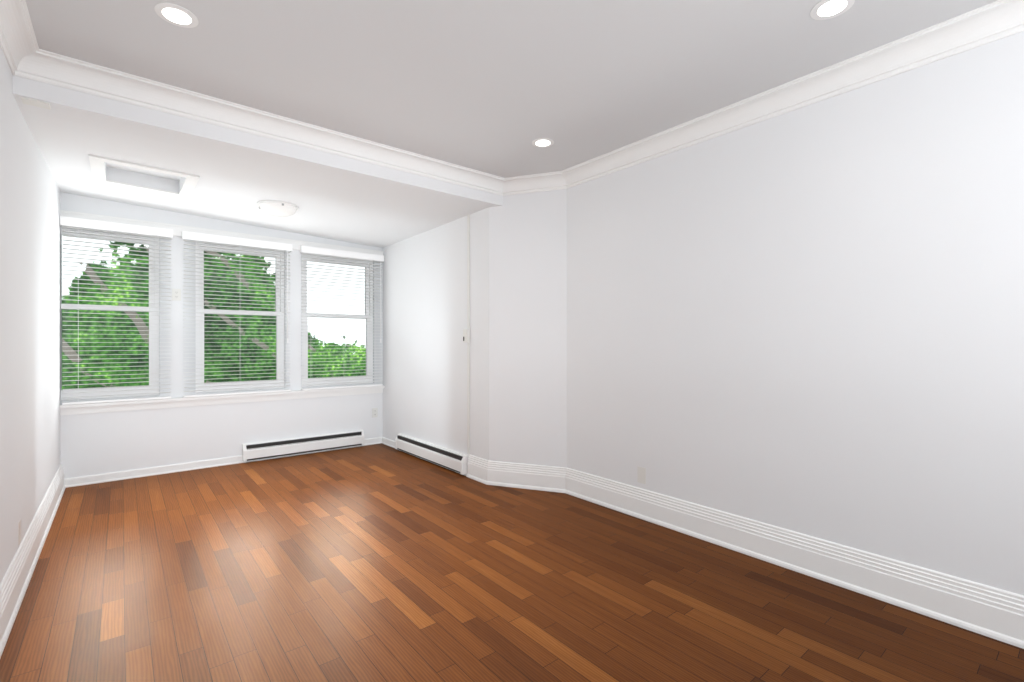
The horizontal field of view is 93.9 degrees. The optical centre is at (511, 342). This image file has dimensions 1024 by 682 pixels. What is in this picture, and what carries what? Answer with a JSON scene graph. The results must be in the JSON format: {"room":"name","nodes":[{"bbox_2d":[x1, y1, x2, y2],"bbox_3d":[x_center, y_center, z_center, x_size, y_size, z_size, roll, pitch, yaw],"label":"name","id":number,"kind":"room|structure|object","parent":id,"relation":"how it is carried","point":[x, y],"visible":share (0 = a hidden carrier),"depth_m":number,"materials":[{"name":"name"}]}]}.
{"room":"empty living room","nodes":[
{"label":"empty living room","id":0,"kind":"room"},
{"bbox_2d":[0,45,61,583],"bbox_3d":[-1.606,-0.202,1.232,0.120,2.904,7.580,0,0,-39],"label":"wall","id":1,"kind":"structure","parent":0,"point":[30,324],"depth_m":2.61,"materials":[{"name":"white paint"}]},
{"bbox_2d":[18,520,20,545],"bbox_3d":[-2.531,0.975,2.452,0.010,0.114,0.070,0,0,-39],"label":"outlet","id":2,"kind":"object","parent":1,"relation":"attached to","point":[19,532],"visible":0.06,"depth_m":2.45,"materials":[{"name":"white plastic"}]},
{"bbox_2d":[20,96,50,109],"bbox_3d":[-2.376,-1.196,2.387,0.100,0.007,0.080,0,0,-39],"label":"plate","id":3,"kind":"object","parent":1,"relation":"attached to","point":[36,103],"visible":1,"depth_m":2.38,"materials":[{"name":"white plastic"}]},
{"bbox_2d":[61,192,382,478],"bbox_3d":[-2.739,-0.202,5.122,3.047,2.904,0.120,0,0,-39],"label":"wall","id":4,"kind":"structure","parent":0,"point":[101,443],"depth_m":4.70,"materials":[{"name":"white paint"}]},
{"bbox_2d":[61,225,158,399],"bbox_3d":[-3.663,-0.260,4.386,0.685,1.520,0.082,0,0,-39],"label":"window","id":5,"kind":"structure","parent":4,"relation":"in","point":[153,319],"depth_m":4.44,"materials":[{"name":"white plastic"}]},
{"bbox_2d":[60,216,172,404],"bbox_3d":[-3.541,-0.270,4.317,0.780,1.600,0.069,0,0,-39],"label":"window blind","id":6,"kind":"object","parent":5,"relation":"attached to","point":[104,225],"visible":1,"depth_m":4.29,"materials":[{"name":"white plastic"}]},
{"bbox_2d":[172,289,180,300],"bbox_3d":[-3.244,-0.463,4.625,0.070,0.114,0.010,0,0,-39],"label":"outlet","id":7,"kind":"object","parent":4,"relation":"attached to","point":[176,294],"visible":1,"depth_m":4.62,"materials":[{"name":"white plastic"}]},
{"bbox_2d":[60,210,382,254],"bbox_3d":[-2.740,-1.083,5.028,2.927,0.105,0.026,0,0,-39],"label":"trim","id":8,"kind":"structure","parent":4,"relation":"attached to","point":[179,229],"depth_m":4.76,"materials":[{"name":"white paint"}]},
{"bbox_2d":[60,386,384,414],"bbox_3d":[-2.740,0.580,5.028,2.927,0.091,0.095,0,0,-39],"label":"window sill","id":9,"kind":"structure","parent":4,"relation":"attached to","point":[73,409],"depth_m":4.76,"materials":[{"name":"white paint"}]},
{"bbox_2d":[64,437,380,487],"bbox_3d":[-2.732,1.212,5.038,2.902,0.075,0.020,0,0,-39],"label":"baseboard","id":10,"kind":"structure","parent":4,"relation":"attached to","point":[111,476],"depth_m":4.57,"materials":[{"name":"white paint"}]},
{"bbox_2d":[196,241,283,392],"bbox_3d":[-2.855,-0.260,5.046,0.826,1.520,0.082,0,0,-39],"label":"window","id":11,"kind":"structure","parent":4,"relation":"in","point":[200,337],"depth_m":5.01,"materials":[{"name":"white plastic"}]},
{"bbox_2d":[182,231,291,397],"bbox_3d":[-2.793,-0.270,4.920,0.989,1.600,0.081,0,0,-39],"label":"window blind","id":12,"kind":"object","parent":11,"relation":"attached to","point":[241,242],"visible":0.96,"depth_m":4.89,"materials":[{"name":"white plastic"}]},
{"bbox_2d":[242,429,363,461],"bbox_3d":[-2.291,1.141,5.362,1.285,0.182,0.069,0,0,-39],"label":"baseboard heater","id":13,"kind":"object","parent":4,"relation":"attached to","point":[278,447],"visible":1,"depth_m":5.29,"materials":[{"name":"white metal"}]},
{"bbox_2d":[302,253,372,386],"bbox_3d":[-2.074,-0.260,5.683,0.847,1.520,0.082,0,0,-39],"label":"window","id":14,"kind":"structure","parent":4,"relation":"in","point":[341,380],"depth_m":5.66,"materials":[{"name":"white plastic"}]},
{"bbox_2d":[300,246,383,389],"bbox_3d":[-1.962,-0.270,5.599,0.964,1.600,0.081,0,0,-39],"label":"window blind","id":15,"kind":"object","parent":14,"relation":"attached to","point":[337,253],"visible":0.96,"depth_m":5.59,"materials":[{"name":"white plastic"}]},
{"bbox_2d":[372,408,377,417],"bbox_3d":[-1.690,0.865,5.895,0.070,0.114,0.010,0,0,-39],"label":"outlet","id":16,"kind":"object","parent":4,"relation":"attached to","point":[374,412],"visible":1,"depth_m":5.89,"materials":[{"name":"white plastic"}]},
{"bbox_2d":[21,111,480,247],"bbox_3d":[-2.066,-1.272,4.297,3.047,0.195,2.250,0,0,-39],"label":"ceiling","id":17,"kind":"structure","parent":0,"point":[231,189],"depth_m":3.87,"materials":[{"name":"white paint"}]},
{"bbox_2d":[89,155,199,197],"bbox_3d":[-2.748,-1.229,3.585,0.610,0.050,0.730,0,0,-39],"label":"trim","id":18,"kind":"structure","parent":17,"relation":"attached to","point":[97,164],"depth_m":3.48,"materials":[{"name":"white paint"}]},
{"bbox_2d":[257,200,298,216],"bbox_3d":[-2.074,-1.171,4.245,0.330,0.095,0.330,0,0,-39],"label":"flush-mount light","id":19,"kind":"object","parent":17,"relation":"attached to","point":[277,208],"visible":0.96,"depth_m":4.15,"materials":[{"name":"white glass"}]},
{"bbox_2d":[383,207,488,459],"bbox_3d":[-0.901,-0.202,5.184,0.120,2.904,2.350,0,0,-39],"label":"wall","id":20,"kind":"structure","parent":0,"point":[424,326],"depth_m":4.91,"materials":[{"name":"white paint"}]},
{"bbox_2d":[395,433,467,474],"bbox_3d":[-0.879,1.141,5.004,0.069,0.182,1.400,0,0,-39],"label":"heater","id":21,"kind":"object","parent":20,"relation":"attached to","point":[452,459],"visible":1,"depth_m":4.87,"materials":[{"name":"white metal"}]},
{"bbox_2d":[463,214,469,453],"bbox_3d":[-0.429,-0.076,4.485,0.033,2.240,0.074,0,0,-39],"label":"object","id":22,"kind":"object","parent":20,"relation":"attached to","point":[466,335],"visible":1,"depth_m":4.46,"materials":[{"name":"white plastic"}]},
{"bbox_2d":[0,437,1023,657],"bbox_3d":[-0.286,1.147,2.310,3.290,0.205,7.340,0,0,-39],"label":"baseboard","id":23,"kind":"structure","parent":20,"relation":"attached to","point":[987,611],"depth_m":2.58,"materials":[{"name":"white paint"}]},
{"bbox_2d":[25,0,996,177],"bbox_3d":[0.489,-1.504,1.361,3.530,0.200,5.130,0,0,-39],"label":"ceiling","id":24,"kind":"structure","parent":0,"point":[495,87],"depth_m":2.36,"materials":[{"name":"white paint"}]},
{"bbox_2d":[154,3,198,27],"bbox_3d":[-1.438,-1.402,2.053,0.156,0.004,0.156,0,0,-39],"label":"recessed light","id":25,"kind":"object","parent":24,"relation":"in","point":[176,15],"visible":1,"depth_m":2.05,"materials":[{"name":"white paint"}]},
{"bbox_2d":[532,138,553,146],"bbox_3d":[0.217,-1.402,3.359,0.156,0.004,0.156,0,0,-39],"label":"recessed light","id":26,"kind":"object","parent":24,"relation":"in","point":[543,142],"visible":1,"depth_m":3.35,"materials":[{"name":"white paint"}]},
{"bbox_2d":[810,0,854,19],"bbox_3d":[1.340,-1.402,2.002,0.156,0.004,0.156,0,0,-39],"label":"recessed light","id":27,"kind":"object","parent":24,"relation":"in","point":[825,9],"visible":1,"depth_m":2.01,"materials":[{"name":"white paint"}]},
{"bbox_2d":[0,443,1023,681],"bbox_3d":[-0.286,1.275,2.310,3.530,0.050,7.580,0,0,-39],"label":"floor","id":28,"kind":"structure","parent":0,"point":[380,562],"depth_m":2.35,"materials":[{"name":"brown wood"}]},
{"bbox_2d":[489,189,566,467],"bbox_3d":[0.175,-0.202,4.155,0.763,2.904,0.129,0,0,22],"label":"wall","id":29,"kind":"structure","parent":0,"point":[527,328],"depth_m":4.11,"materials":[{"name":"white paint"}]},
{"bbox_2d":[13,75,502,209],"bbox_3d":[-1.197,-1.351,3.425,3.290,0.306,0.220,0,0,-39],"label":"header","id":30,"kind":"object","parent":29,"relation":"attached to","point":[66,104],"visible":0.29,"depth_m":2.90,"materials":[{"name":"white paint"}]},
{"bbox_2d":[0,0,1023,195],"bbox_3d":[0.454,-1.345,1.404,3.290,0.118,5.000,0,0,-39],"label":"crown molding","id":31,"kind":"structure","parent":29,"relation":"attached to","point":[26,56],"depth_m":2.64,"materials":[{"name":"white paint"}]},
{"bbox_2d":[567,31,1023,595],"bbox_3d":[1.969,-0.202,2.244,0.120,2.904,4.625,0,0,-39],"label":"wall","id":32,"kind":"structure","parent":0,"point":[809,319],"depth_m":2.50,"materials":[{"name":"white paint"}]},
{"bbox_2d":[637,466,645,483],"bbox_3d":[0.931,0.950,3.427,0.010,0.114,0.070,0,0,-39],"label":"outlet","id":33,"kind":"object","parent":32,"relation":"attached to","point":[641,474],"visible":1,"depth_m":3.42,"materials":[{"name":"white plastic"}]},
{"label":"outside","id":34,"kind":"structure","parent":0,"visible":0},
{"bbox_2d":[62,236,365,389],"bbox_3d":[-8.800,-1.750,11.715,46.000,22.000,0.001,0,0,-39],"label":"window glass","id":35,"kind":"object","parent":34,"point":[103,359],"depth_m":12.55,"materials":[{"name":"clear glass"}]}
]}

